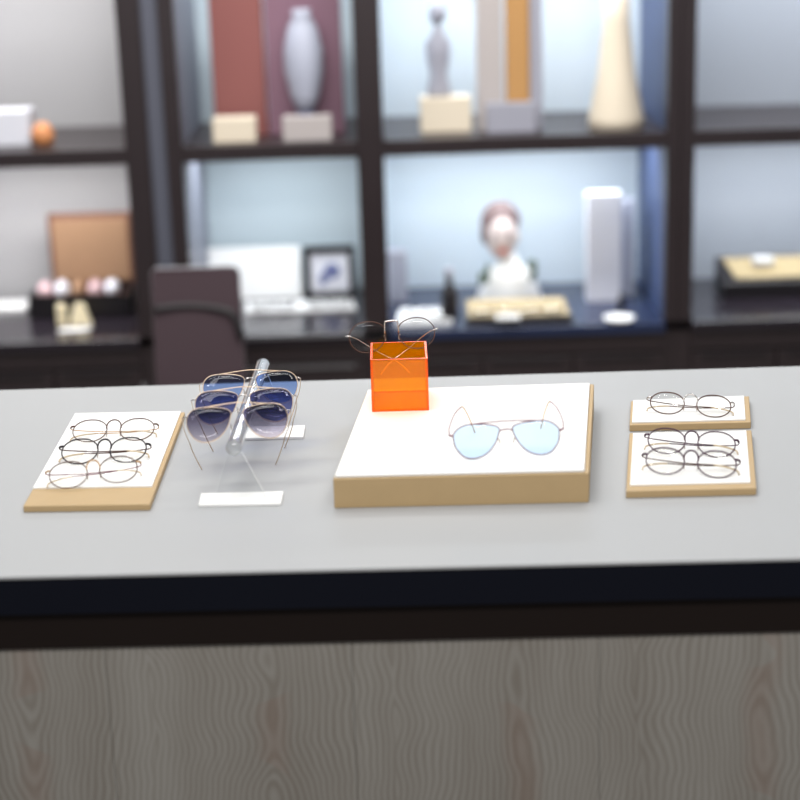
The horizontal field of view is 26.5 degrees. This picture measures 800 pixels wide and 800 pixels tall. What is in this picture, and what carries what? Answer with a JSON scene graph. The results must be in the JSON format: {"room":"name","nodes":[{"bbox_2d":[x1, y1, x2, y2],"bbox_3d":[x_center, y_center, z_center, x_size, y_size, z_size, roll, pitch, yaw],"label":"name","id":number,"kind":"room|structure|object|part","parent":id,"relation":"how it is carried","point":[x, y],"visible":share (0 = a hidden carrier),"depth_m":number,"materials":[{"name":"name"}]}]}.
{"room":"shop","nodes":[
{"label":"shop","id":0,"kind":"room"},
{"bbox_3d":[0.035,1.109,2.411,8.000,0.100,7.000,-2,16,0],"label":"floor","id":1,"kind":"structure","parent":0,"visible":0},
{"bbox_2d":[0,0,158,389],"bbox_3d":[-1.156,-0.729,5.081,0.896,1.990,0.600,-2,16,0],"label":"display cabinet","id":2,"kind":"object","parent":1,"relation":"on","point":[79,64],"visible":0.43,"depth_m":5.23,"materials":[{"name":"black wood"}]},
{"bbox_2d":[0,299,28,313],"bbox_3d":[-1.268,-0.293,5.355,0.203,0.016,0.128,-2,16,0],"label":"box","id":3,"kind":"object","parent":2,"relation":"on","point":[6,306],"visible":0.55,"depth_m":5.32,"materials":[{"name":"white paper"}]},
{"bbox_2d":[0,107,35,145],"bbox_3d":[-1.172,-0.796,4.957,0.202,0.100,0.100,-2,16,0],"label":"box","id":4,"kind":"object","parent":2,"relation":"on","point":[17,124],"visible":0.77,"depth_m":4.91,"materials":[{"name":"white cardboard"}]},
{"bbox_3d":[-1.139,-0.067,4.969,0.196,0.006,0.008,-2,16,0],"label":"handle","id":5,"kind":"part","parent":2,"relation":"part of","materials":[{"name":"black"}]},
{"bbox_3d":[-1.137,0.000,5.003,0.248,0.165,0.020,-2,16,0],"label":"drawer","id":6,"kind":"part","parent":2,"relation":"part of","materials":[{"name":"black wood"}]},
{"bbox_2d":[31,122,53,145],"bbox_3d":[-1.033,-0.769,4.913,0.068,0.065,0.067,-2,16,0],"label":"jar","id":7,"kind":"object","parent":2,"relation":"on","point":[42,134],"visible":1,"depth_m":4.89,"materials":[{"name":"brown"}]},
{"bbox_2d":[56,304,66,325],"bbox_3d":[-1.019,-0.256,5.119,0.027,0.064,0.020,-2,16,0],"label":"block","id":8,"kind":"object","parent":2,"relation":"on","point":[60,308],"visible":1,"depth_m":5.11,"materials":[{"name":"beige"}]},
{"bbox_2d":[0,125,125,168],"bbox_3d":[-1.161,-0.753,5.065,0.768,0.045,0.556,-2,16,0],"label":"shelf","id":9,"kind":"object","parent":2,"relation":"attached to","point":[73,145],"depth_m":4.81,"materials":[{"name":"black wood"}]},
{"bbox_3d":[-1.169,-1.026,5.285,0.768,1.455,0.020,-2,16,0],"label":"panel","id":10,"kind":"part","parent":2,"relation":"part of","materials":[{"name":"grey"}]},
{"bbox_2d":[57,327,92,331],"bbox_3d":[-0.968,-0.210,5.065,0.102,0.003,0.041,-3,16,-4],"label":"card","id":11,"kind":"object","parent":2,"relation":"on","point":[74,329],"visible":1,"depth_m":5.06,"materials":[{"name":"white paper"}]},
{"bbox_2d":[69,303,92,325],"bbox_3d":[-0.963,-0.258,5.117,0.067,0.066,0.029,-2,16,0],"label":"stand","id":12,"kind":"object","parent":2,"relation":"on","point":[80,316],"visible":1,"depth_m":5.11,"materials":[{"name":"beige"}]},
{"bbox_2d":[28,211,136,319],"bbox_3d":[-0.985,-0.419,5.262,0.309,0.294,0.190,-2,16,0],"label":"case","id":13,"kind":"object","parent":2,"relation":"on","point":[84,246],"visible":0.74,"depth_m":5.30,"materials":[{"name":"black"}]},
{"bbox_2d":[38,280,52,295],"bbox_3d":[-1.099,-0.342,5.268,0.049,0.059,0.098,-2,16,0],"label":"cushion","id":14,"kind":"object","parent":13,"relation":"in","point":[45,288],"visible":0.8,"depth_m":5.24,"materials":[{"name":"pink fabric"}]},
{"bbox_2d":[54,280,69,294],"bbox_3d":[-1.047,-0.344,5.268,0.049,0.059,0.098,-2,16,0],"label":"cushion","id":15,"kind":"object","parent":13,"relation":"in","point":[62,287],"visible":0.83,"depth_m":5.24,"materials":[{"name":"white fabric"}]},
{"bbox_2d":[71,279,86,294],"bbox_3d":[-0.995,-0.345,5.268,0.049,0.059,0.098,-2,16,0],"label":"cushion","id":16,"kind":"object","parent":13,"relation":"in","point":[78,286],"visible":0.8,"depth_m":5.24,"materials":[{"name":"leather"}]},
{"bbox_3d":[-0.964,-0.472,5.330,0.264,0.232,0.030,-2,16,0],"label":"lid","id":17,"kind":"part","parent":13,"relation":"part of","materials":[{"name":"brown fabric"}]},
{"bbox_2d":[88,279,103,293],"bbox_3d":[-0.943,-0.347,5.268,0.049,0.059,0.098,-2,16,0],"label":"cushion","id":18,"kind":"object","parent":13,"relation":"in","point":[95,286],"visible":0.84,"depth_m":5.24,"materials":[{"name":"pink fabric"}]},
{"bbox_2d":[105,278,119,293],"bbox_3d":[-0.891,-0.348,5.268,0.049,0.059,0.098,-2,16,0],"label":"cushion","id":19,"kind":"object","parent":13,"relation":"in","point":[112,285],"visible":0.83,"depth_m":5.24,"materials":[{"name":"white fabric"}]},
{"bbox_3d":[-0.883,-0.075,4.969,0.196,0.006,0.008,-2,16,0],"label":"handle","id":20,"kind":"part","parent":2,"relation":"part of","materials":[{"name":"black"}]},
{"bbox_3d":[-0.881,-0.008,5.003,0.248,0.165,0.020,-2,16,0],"label":"drawer","id":21,"kind":"part","parent":2,"relation":"part of","materials":[{"name":"black wood"}]},
{"bbox_3d":[-0.747,-0.885,4.762,0.068,1.455,0.050,-2,16,0],"label":"post","id":22,"kind":"part","parent":2,"relation":"part of","materials":[{"name":"black wood"}]},
{"bbox_2d":[141,265,249,385],"bbox_3d":[-0.529,0.058,4.482,0.430,0.781,0.413,-2,16,0],"label":"office chair","id":23,"kind":"object","parent":1,"relation":"on","point":[198,331],"visible":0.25,"depth_m":4.52,"materials":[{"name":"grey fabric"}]},
{"bbox_2d":[0,366,799,799],"bbox_3d":[0.007,0.533,2.513,2.437,0.950,0.835,-1,16,1],"label":"counter","id":24,"kind":"object","parent":1,"relation":"on","point":[612,645],"depth_m":2.05,"materials":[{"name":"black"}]},
{"bbox_2d":[23,411,184,511],"bbox_3d":[-0.408,0.081,2.389,0.170,0.011,0.418,-2,16,0],"label":"display tray","id":25,"kind":"object","parent":24,"relation":"on","point":[138,493],"visible":0.9,"depth_m":2.33,"materials":[{"name":"white"}]},
{"bbox_2d":[45,456,141,488],"bbox_3d":[-0.408,0.097,2.265,0.128,0.029,0.041,-4,17,-9],"label":"eyeglasses","id":26,"kind":"object","parent":25,"relation":"on","point":[140,462],"visible":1,"depth_m":2.27,"materials":[{"name":"brown metal"}]},
{"bbox_2d":[58,437,151,463],"bbox_3d":[-0.411,0.070,2.359,0.130,0.027,0.042,-2,16,0],"label":"eyeglasses","id":27,"kind":"object","parent":25,"relation":"on","point":[111,444],"visible":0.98,"depth_m":2.37,"materials":[{"name":"black metal"}]},
{"bbox_2d":[70,418,158,441],"bbox_3d":[-0.413,0.044,2.452,0.129,0.025,0.042,-2,16,0],"label":"eyeglasses","id":28,"kind":"object","parent":25,"relation":"on","point":[157,424],"visible":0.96,"depth_m":2.46,"materials":[{"name":"brown metal"}]},
{"bbox_2d":[199,358,304,506],"bbox_3d":[-0.200,0.037,2.391,0.113,0.082,0.435,-1,16,3],"label":"stand","id":29,"kind":"object","parent":24,"relation":"on","point":[273,498],"visible":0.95,"depth_m":2.25,"materials":[{"name":"white"}]},
{"bbox_2d":[182,402,290,469],"bbox_3d":[-0.218,0.053,2.286,0.145,0.112,0.100,-4,17,-7],"label":"sunglasses","id":30,"kind":"object","parent":29,"relation":"on","point":[263,411],"visible":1,"depth_m":2.25,"materials":[{"name":"gold metal"}]},
{"bbox_3d":[-0.208,0.098,2.214,0.068,0.058,0.018,-1,16,3],"label":"support plate","id":31,"kind":"part","parent":29,"relation":"part of","materials":[{"name":"clear plastic"}]},
{"bbox_2d":[191,386,296,450],"bbox_3d":[-0.214,0.031,2.359,0.145,0.112,0.100,-3,16,-3],"label":"sunglasses","id":32,"kind":"object","parent":29,"relation":"on","point":[282,396],"visible":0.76,"depth_m":2.32,"materials":[{"name":"gold metal"}]},
{"bbox_3d":[-0.212,0.004,2.395,0.021,0.021,0.408,-1,16,1],"label":"rod","id":33,"kind":"part","parent":29,"relation":"part of","materials":[{"name":"clear plastic"}]},
{"bbox_2d":[199,369,300,433],"bbox_3d":[-0.214,0.007,2.442,0.145,0.112,0.100,-4,16,-6],"label":"sunglasses","id":34,"kind":"object","parent":29,"relation":"on","point":[251,369],"visible":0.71,"depth_m":2.41,"materials":[{"name":"gold metal"}]},
{"bbox_3d":[-0.006,0.257,2.029,1.849,0.048,0.038,-1,16,1],"label":"rail","id":35,"kind":"part","parent":24,"relation":"part of","materials":[{"name":"black"}]},
{"bbox_3d":[0.142,0.637,2.141,1.557,0.752,0.034,-1,16,1],"label":"panel","id":36,"kind":"part","parent":24,"relation":"part of","materials":[{"name":"grey wood"}]},
{"bbox_2d":[0,366,799,579],"bbox_3d":[-0.007,0.079,2.379,2.437,0.004,0.835,-1,16,1],"label":"countertop","id":37,"kind":"structure","parent":24,"relation":"on","point":[306,533],"depth_m":2.16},
{"bbox_2d":[333,383,593,507],"bbox_3d":[0.103,0.057,2.359,0.380,0.044,0.408,-2,16,0],"label":"display platform","id":38,"kind":"object","parent":24,"relation":"on","point":[397,458],"visible":1,"depth_m":2.25,"materials":[{"name":"white"}]},
{"bbox_2d":[370,341,428,411],"bbox_3d":[-0.001,-0.035,2.466,0.082,0.077,0.098,-2,16,0],"label":"acrylic box","id":39,"kind":"object","parent":38,"relation":"on","point":[426,390],"visible":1,"depth_m":2.44,"materials":[{"name":"orange plastic"}]},
{"bbox_3d":[-0.040,-0.034,2.466,0.003,0.077,0.092,-2,16,0],"label":"panel","id":40,"kind":"part","parent":39,"relation":"part of","materials":[{"name":"orange plastic"}]},
{"bbox_2d":[345,317,438,374],"bbox_3d":[-0.011,-0.079,2.490,0.137,0.086,0.020,-2,16,-2],"label":"eyeglasses","id":41,"kind":"object","parent":39,"relation":"on","point":[398,325],"visible":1,"depth_m":2.48,"materials":[{"name":"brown metal"}]},
{"bbox_3d":[0.000,0.001,2.477,0.076,0.003,0.092,-2,16,0],"label":"panel","id":42,"kind":"part","parent":39,"relation":"part of","materials":[{"name":"orange plastic"}]},
{"bbox_3d":[-0.001,-0.048,2.512,0.082,0.077,0.003,-2,16,0],"label":"panel","id":43,"kind":"part","parent":39,"relation":"part of","materials":[{"name":"orange plastic"}]},
{"bbox_3d":[0.038,-0.036,2.466,0.003,0.077,0.092,-2,16,0],"label":"panel","id":44,"kind":"part","parent":39,"relation":"part of","materials":[{"name":"orange plastic"}]},
{"bbox_2d":[448,401,563,458],"bbox_3d":[0.141,0.035,2.251,0.150,0.056,0.124,-1,16,4],"label":"sunglasses","id":45,"kind":"object","parent":38,"relation":"on","point":[542,420],"visible":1,"depth_m":2.20,"materials":[{"name":"grey metal"}]},
{"bbox_2d":[629,396,750,430],"bbox_3d":[0.429,0.019,2.507,0.198,0.012,0.131,-2,16,0],"label":"display tray","id":46,"kind":"object","parent":24,"relation":"on","point":[641,419],"visible":1,"depth_m":2.48,"materials":[{"name":"white"}]},
{"bbox_2d":[646,392,734,417],"bbox_3d":[0.424,0.007,2.482,0.128,0.027,0.042,1,17,10],"label":"eyeglasses","id":47,"kind":"object","parent":46,"relation":"on","point":[648,397],"visible":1,"depth_m":2.49,"materials":[{"name":"brown metal"}]},
{"bbox_2d":[626,430,755,497],"bbox_3d":[0.394,0.083,2.294,0.171,0.012,0.269,1,17,9],"label":"display tray","id":48,"kind":"object","parent":24,"relation":"on","point":[688,482],"visible":0.99,"depth_m":2.25,"materials":[{"name":"white"}]},
{"bbox_2d":[641,447,740,477],"bbox_3d":[0.382,0.082,2.228,0.130,0.028,0.042,1,17,9],"label":"eyeglasses","id":49,"kind":"object","parent":48,"relation":"on","point":[697,464],"visible":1,"depth_m":2.24,"materials":[{"name":"grey metal"}]},
{"bbox_2d":[644,428,739,457],"bbox_3d":[0.396,0.058,2.309,0.130,0.028,0.042,1,17,10],"label":"eyeglasses","id":50,"kind":"object","parent":48,"relation":"on","point":[687,432],"visible":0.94,"depth_m":2.32,"materials":[{"name":"grey metal"}]},
{"bbox_2d":[139,0,681,382],"bbox_3d":[0.041,-0.766,5.079,1.496,1.990,0.603,-2,16,0],"label":"display cabinet","id":51,"kind":"object","parent":1,"relation":"on","point":[380,184],"visible":0.47,"depth_m":5.14,"materials":[{"name":"black wood"}]},
{"bbox_3d":[-0.681,-0.648,4.828,0.046,1.950,0.018,-2,16,0],"label":"filler panel","id":52,"kind":"part","parent":51,"relation":"part of","materials":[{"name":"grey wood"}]},
{"bbox_3d":[-0.643,-0.888,4.762,0.045,1.455,0.050,-2,16,0],"label":"post","id":53,"kind":"part","parent":51,"relation":"part of","materials":[{"name":"black wood"}]},
{"bbox_3d":[-0.630,-0.968,5.031,0.014,1.455,0.510,-2,16,0],"label":"panel","id":54,"kind":"part","parent":51,"relation":"part of","materials":[{"name":"grey"}]},
{"bbox_2d":[212,115,257,142],"bbox_3d":[-0.472,-0.775,4.865,0.122,0.070,0.060,-2,16,0],"label":"box","id":55,"kind":"object","parent":51,"relation":"on","point":[241,128],"visible":1,"depth_m":4.84,"materials":[{"name":"beige"}]},
{"bbox_2d":[208,0,268,134],"bbox_3d":[-0.471,-1.029,4.931,0.152,0.520,0.050,-2,16,0],"label":"box","id":56,"kind":"object","parent":51,"relation":"on","point":[236,26],"visible":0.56,"depth_m":4.92,"materials":[{"name":"red"}]},
{"bbox_2d":[209,246,301,298],"bbox_3d":[-0.488,-0.403,5.400,0.349,0.155,0.058,-2,16,0],"label":"board","id":57,"kind":"object","parent":51,"relation":"on","point":[273,271],"visible":0.64,"depth_m":5.40,"materials":[{"name":"white paper"}]},
{"bbox_2d":[182,118,356,162],"bbox_3d":[-0.370,-0.778,5.065,0.493,0.045,0.556,-2,16,0],"label":"shelf","id":58,"kind":"object","parent":51,"relation":"attached to","point":[198,145],"depth_m":4.80,"materials":[{"name":"black wood"}]},
{"bbox_3d":[-0.379,-1.051,5.285,0.493,1.455,0.020,-2,16,0],"label":"panel","id":59,"kind":"part","parent":51,"relation":"part of","materials":[{"name":"grey"}]},
{"bbox_3d":[-0.348,-0.091,4.969,0.433,0.006,0.008,-2,16,0],"label":"handle","id":60,"kind":"part","parent":51,"relation":"part of","materials":[{"name":"black metal"}]},
{"bbox_2d":[246,299,355,313],"bbox_3d":[-0.309,-0.291,5.260,0.347,0.008,0.136,-2,16,0],"label":"tray","id":61,"kind":"object","parent":51,"relation":"on","point":[299,305],"visible":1,"depth_m":5.23,"materials":[{"name":"white paper"}]},
{"bbox_2d":[252,298,293,309],"bbox_3d":[-0.389,-0.293,5.211,0.131,0.029,0.042,-3,16,-6],"label":"eyeglasses","id":62,"kind":"object","parent":61,"relation":"on","point":[269,305],"visible":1,"depth_m":5.22,"materials":[{"name":"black metal"}]},
{"bbox_2d":[308,296,349,307],"bbox_3d":[-0.218,-0.299,5.214,0.131,0.029,0.042,-1,16,4],"label":"eyeglasses","id":63,"kind":"object","parent":61,"relation":"on","point":[309,301],"visible":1,"depth_m":5.22,"materials":[{"name":"white metal"}]},
{"bbox_2d":[263,0,344,134],"bbox_3d":[-0.279,-1.036,4.931,0.220,0.520,0.050,-2,16,0],"label":"box","id":64,"kind":"object","parent":51,"relation":"on","point":[326,14],"visible":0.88,"depth_m":4.92,"materials":[{"name":"pink"}]},
{"bbox_3d":[-0.346,-0.025,5.003,0.485,0.165,0.020,-2,16,0],"label":"drawer","id":65,"kind":"part","parent":51,"relation":"part of","materials":[{"name":"black wood"}]},
{"bbox_2d":[282,114,332,141],"bbox_3d":[-0.263,-0.775,4.841,0.139,0.070,0.050,-2,16,0],"label":"box","id":66,"kind":"object","parent":51,"relation":"on","point":[312,127],"visible":1,"depth_m":4.82,"materials":[{"name":"grey cardboard"}]},
{"bbox_2d":[283,9,323,114],"bbox_3d":[-0.275,-0.935,4.872,0.112,0.360,0.111,-2,16,0],"label":"vase","id":67,"kind":"object","parent":66,"relation":"on","point":[303,50],"visible":0.76,"depth_m":4.82,"materials":[{"name":"grey ceramic"}]},
{"bbox_2d":[303,245,355,298],"bbox_3d":[-0.222,-0.404,5.358,0.161,0.165,0.020,-2,16,0],"label":"picture frame","id":68,"kind":"object","parent":51,"relation":"on","point":[329,270],"visible":1,"depth_m":5.35,"materials":[{"name":"black"}]},
{"bbox_2d":[309,252,348,291],"bbox_3d":[-0.222,-0.405,5.361,0.121,0.125,0.010,-2,16,0],"label":"picture","id":69,"kind":"object","parent":68,"relation":"attached to","point":[328,271],"depth_m":5.35,"materials":[{"name":"white paper"}]},
{"bbox_3d":[-0.089,-0.906,4.762,0.076,1.455,0.050,-2,16,0],"label":"post","id":70,"kind":"part","parent":51,"relation":"part of","materials":[{"name":"black wood"}]},
{"bbox_3d":[-0.061,-0.986,5.031,0.014,1.455,0.510,-2,16,0],"label":"panel","id":71,"kind":"part","parent":51,"relation":"part of","materials":[{"name":"grey"}]},
{"bbox_2d":[388,248,407,302],"bbox_3d":[-0.012,-0.386,5.283,0.068,0.160,0.060,-2,16,0],"label":"box","id":72,"kind":"object","parent":51,"relation":"on","point":[397,258],"visible":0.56,"depth_m":5.25,"materials":[{"name":"grey"}]},
{"bbox_2d":[396,307,452,326],"bbox_3d":[0.079,-0.248,5.064,0.183,0.014,0.177,-2,16,0],"label":"tray","id":73,"kind":"object","parent":51,"relation":"on","point":[402,315],"visible":0.76,"depth_m":5.01,"materials":[{"name":"white paper"}]},
{"bbox_2d":[406,308,449,319],"bbox_3d":[0.082,-0.252,4.996,0.131,0.030,0.040,0,16,6],"label":"eyeglasses","id":74,"kind":"object","parent":73,"relation":"on","point":[431,315],"visible":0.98,"depth_m":5.00,"materials":[{"name":"white metal"}]},
{"bbox_3d":[0.109,-0.039,5.003,0.258,0.165,0.020,-2,16,0],"label":"drawer","id":75,"kind":"part","parent":51,"relation":"part of","materials":[{"name":"black wood"}]},
{"bbox_3d":[0.107,-0.106,4.969,0.206,0.006,0.008,-2,16,0],"label":"handle","id":76,"kind":"part","parent":51,"relation":"part of","materials":[{"name":"black"}]},
{"bbox_2d":[419,94,471,132],"bbox_3d":[0.133,-0.834,4.947,0.148,0.100,0.080,-2,16,0],"label":"block","id":77,"kind":"object","parent":51,"relation":"on","point":[452,113],"visible":0.98,"depth_m":4.91,"materials":[{"name":"beige"}]},
{"bbox_2d":[425,1,450,96],"bbox_3d":[0.109,-1.010,4.895,0.066,0.269,0.051,7,19,28],"label":"figurine","id":78,"kind":"object","parent":77,"relation":"on","point":[437,45],"visible":1,"depth_m":4.88,"materials":[{"name":"grey ceramic"}]},
{"bbox_2d":[441,267,458,322],"bbox_3d":[0.146,-0.310,5.009,0.052,0.160,0.051,-2,16,0],"label":"bottle","id":79,"kind":"object","parent":51,"relation":"on","point":[449,293],"visible":0.93,"depth_m":4.99,"materials":[{"name":"black"}]},
{"bbox_2d":[475,0,502,130],"bbox_3d":[0.256,-1.026,4.876,0.075,0.500,0.050,-2,16,0],"label":"box","id":80,"kind":"object","parent":51,"relation":"on","point":[488,13],"visible":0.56,"depth_m":4.86,"materials":[{"name":"grey"}]},
{"bbox_2d":[477,201,540,299],"bbox_3d":[0.333,-0.457,5.226,0.198,0.308,0.125,-2,16,0],"label":"figurine","id":81,"kind":"object","parent":51,"relation":"on","point":[509,278],"visible":0.98,"depth_m":5.20,"materials":[{"name":"white ceramic"}]},
{"bbox_3d":[0.343,-1.073,5.285,0.799,1.455,0.020,-2,16,0],"label":"panel","id":82,"kind":"part","parent":51,"relation":"part of","materials":[{"name":"grey"}]},
{"bbox_2d":[486,101,535,133],"bbox_3d":[0.318,-0.810,4.872,0.140,0.085,0.040,-2,16,0],"label":"box","id":83,"kind":"object","parent":51,"relation":"on","point":[518,116],"visible":1,"depth_m":4.85,"materials":[{"name":"grey"}]},
{"bbox_2d":[504,0,529,101],"bbox_3d":[0.336,-1.009,4.882,0.067,0.460,0.050,-2,16,0],"label":"box","id":84,"kind":"object","parent":51,"relation":"on","point":[516,12],"visible":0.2,"depth_m":4.86,"materials":[{"name":"brown"}]},
{"bbox_2d":[464,297,572,326],"bbox_3d":[0.347,-0.264,5.065,0.313,0.027,0.244,-2,16,0],"label":"display tray","id":85,"kind":"object","parent":51,"relation":"on","point":[536,318],"visible":0.99,"depth_m":5.00,"materials":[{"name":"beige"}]},
{"bbox_2d":[471,304,515,316],"bbox_3d":[0.275,-0.262,4.970,0.131,0.027,0.043,-4,17,-8],"label":"eyeglasses","id":86,"kind":"object","parent":85,"relation":"on","point":[472,310],"visible":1,"depth_m":4.98,"materials":[{"name":"black metal"}]},
{"bbox_2d":[496,314,520,319],"bbox_3d":[0.313,-0.240,4.925,0.070,0.008,0.036,-2,16,0],"label":"tag","id":87,"kind":"object","parent":85,"relation":"on","point":[507,316],"visible":1,"depth_m":4.91,"materials":[{"name":"white paper"}]},
{"bbox_2d":[518,303,562,314],"bbox_3d":[0.409,-0.264,4.964,0.131,0.027,0.043,2,17,13],"label":"eyeglasses","id":88,"kind":"object","parent":85,"relation":"on","point":[519,307],"visible":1,"depth_m":4.97,"materials":[{"name":"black metal"}]},
{"bbox_2d":[384,110,666,156],"bbox_3d":[0.352,-0.800,5.065,0.799,0.045,0.556,-2,16,0],"label":"shelf","id":89,"kind":"object","parent":51,"relation":"attached to","point":[563,130],"depth_m":4.80,"materials":[{"name":"black wood"}]},
{"bbox_3d":[0.375,-0.048,5.003,0.258,0.165,0.020,-2,16,0],"label":"drawer","id":90,"kind":"part","parent":51,"relation":"part of","materials":[{"name":"black wood"}]},
{"bbox_3d":[0.373,-0.114,4.969,0.206,0.006,0.008,-2,16,0],"label":"handle","id":91,"kind":"part","parent":51,"relation":"part of","materials":[{"name":"black metal"}]},
{"bbox_2d":[529,0,542,128],"bbox_3d":[0.389,-1.011,4.882,0.035,0.460,0.050,-2,16,0],"label":"box","id":92,"kind":"object","parent":51,"relation":"on","point":[535,6],"visible":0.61,"depth_m":4.87,"materials":[{"name":"grey cardboard"}]},
{"bbox_2d":[585,190,621,301],"bbox_3d":[0.620,-0.468,5.183,0.104,0.335,0.050,-2,16,0],"label":"box","id":93,"kind":"object","parent":51,"relation":"on","point":[602,208],"visible":0.89,"depth_m":5.16,"materials":[{"name":"white"}]},
{"bbox_2d":[588,0,643,130],"bbox_3d":[0.620,-0.982,4.866,0.164,0.400,0.164,-2,16,0],"label":"vase","id":94,"kind":"object","parent":51,"relation":"on","point":[616,105],"visible":1,"depth_m":4.84,"materials":[{"name":"beige ceramic"}]},
{"bbox_3d":[0.641,-0.056,5.003,0.258,0.165,0.020,-2,16,0],"label":"drawer","id":95,"kind":"part","parent":51,"relation":"part of","materials":[{"name":"black wood"}]},
{"bbox_3d":[0.639,-0.122,4.969,0.206,0.006,0.008,-2,16,0],"label":"handle","id":96,"kind":"part","parent":51,"relation":"part of","materials":[{"name":"black metal"}]},
{"bbox_2d":[603,313,634,322],"bbox_3d":[0.640,-0.237,4.968,0.094,0.012,0.094,-2,16,0],"label":"dish","id":97,"kind":"object","parent":51,"relation":"on","point":[615,317],"visible":1,"depth_m":4.97,"materials":[{"name":"white ceramic"}]},
{"bbox_2d":[617,291,624,310],"bbox_3d":[0.660,-0.295,5.079,0.022,0.060,0.022,-2,16,0],"label":"vial","id":98,"kind":"object","parent":51,"relation":"on","point":[620,303],"visible":1,"depth_m":5.07,"materials":[{"name":"black"}]},
{"bbox_2d":[621,197,634,295],"bbox_3d":[0.701,-0.473,5.255,0.040,0.300,0.050,-2,16,0],"label":"box","id":99,"kind":"object","parent":51,"relation":"on","point":[628,203],"visible":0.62,"depth_m":5.23,"materials":[{"name":"grey"}]},
{"bbox_3d":[0.752,-1.011,5.031,0.014,1.455,0.510,-2,16,0],"label":"panel","id":100,"kind":"part","parent":51,"relation":"part of","materials":[{"name":"blue"}]},
{"bbox_3d":[0.766,-0.933,4.762,0.037,1.455,0.050,-2,16,0],"label":"post","id":101,"kind":"part","parent":51,"relation":"part of","materials":[{"name":"black wood"}]},
{"bbox_2d":[670,0,799,369],"bbox_3d":[1.214,-0.803,5.081,0.848,1.990,0.600,-2,16,0],"label":"display cabinet","id":102,"kind":"object","parent":1,"relation":"on","point":[739,175],"visible":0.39,"depth_m":5.26,"materials":[{"name":"black wood"}]},
{"bbox_3d":[0.806,-0.934,4.762,0.041,1.455,0.050,-2,16,0],"label":"post","id":103,"kind":"part","parent":102,"relation":"part of","materials":[{"name":"black wood"}]},
{"bbox_3d":[0.978,-0.067,5.003,0.241,0.165,0.020,-2,16,0],"label":"drawer","id":104,"kind":"part","parent":102,"relation":"part of","materials":[{"name":"black wood"}]},
{"bbox_3d":[0.976,-0.133,4.969,0.189,0.006,0.008,-2,16,0],"label":"handle","id":105,"kind":"part","parent":102,"relation":"part of","materials":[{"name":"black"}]},
{"bbox_3d":[1.195,-1.100,5.285,0.747,1.455,0.020,-2,16,0],"label":"panel","id":106,"kind":"part","parent":102,"relation":"part of","materials":[{"name":"grey"}]},
{"bbox_2d":[695,104,799,146],"bbox_3d":[1.204,-0.827,5.065,0.747,0.045,0.556,-2,16,0],"label":"shelf","id":107,"kind":"object","parent":102,"relation":"attached to","point":[715,124],"depth_m":4.89,"materials":[{"name":"black wood"}]},
{"bbox_2d":[714,255,799,298],"bbox_3d":[1.179,-0.383,5.251,0.385,0.100,0.160,-2,16,0],"label":"display case","id":108,"kind":"object","parent":102,"relation":"on","point":[735,277],"visible":1,"depth_m":5.20,"materials":[{"name":"black"}]},
{"bbox_2d":[752,256,772,264],"bbox_3d":[1.118,-0.430,5.242,0.060,0.020,0.040,-2,16,0],"label":"block","id":109,"kind":"object","parent":108,"relation":"on","point":[758,260],"visible":1,"depth_m":5.22,"materials":[{"name":"white paper"}]},
{"bbox_3d":[1.227,-0.074,5.003,0.241,0.165,0.020,-2,16,0],"label":"drawer","id":110,"kind":"part","parent":102,"relation":"part of","materials":[{"name":"black wood"}]},
{"bbox_3d":[1.225,-0.141,4.969,0.189,0.006,0.008,-2,16,0],"label":"handle","id":111,"kind":"part","parent":102,"relation":"part of","materials":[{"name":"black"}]}
]}

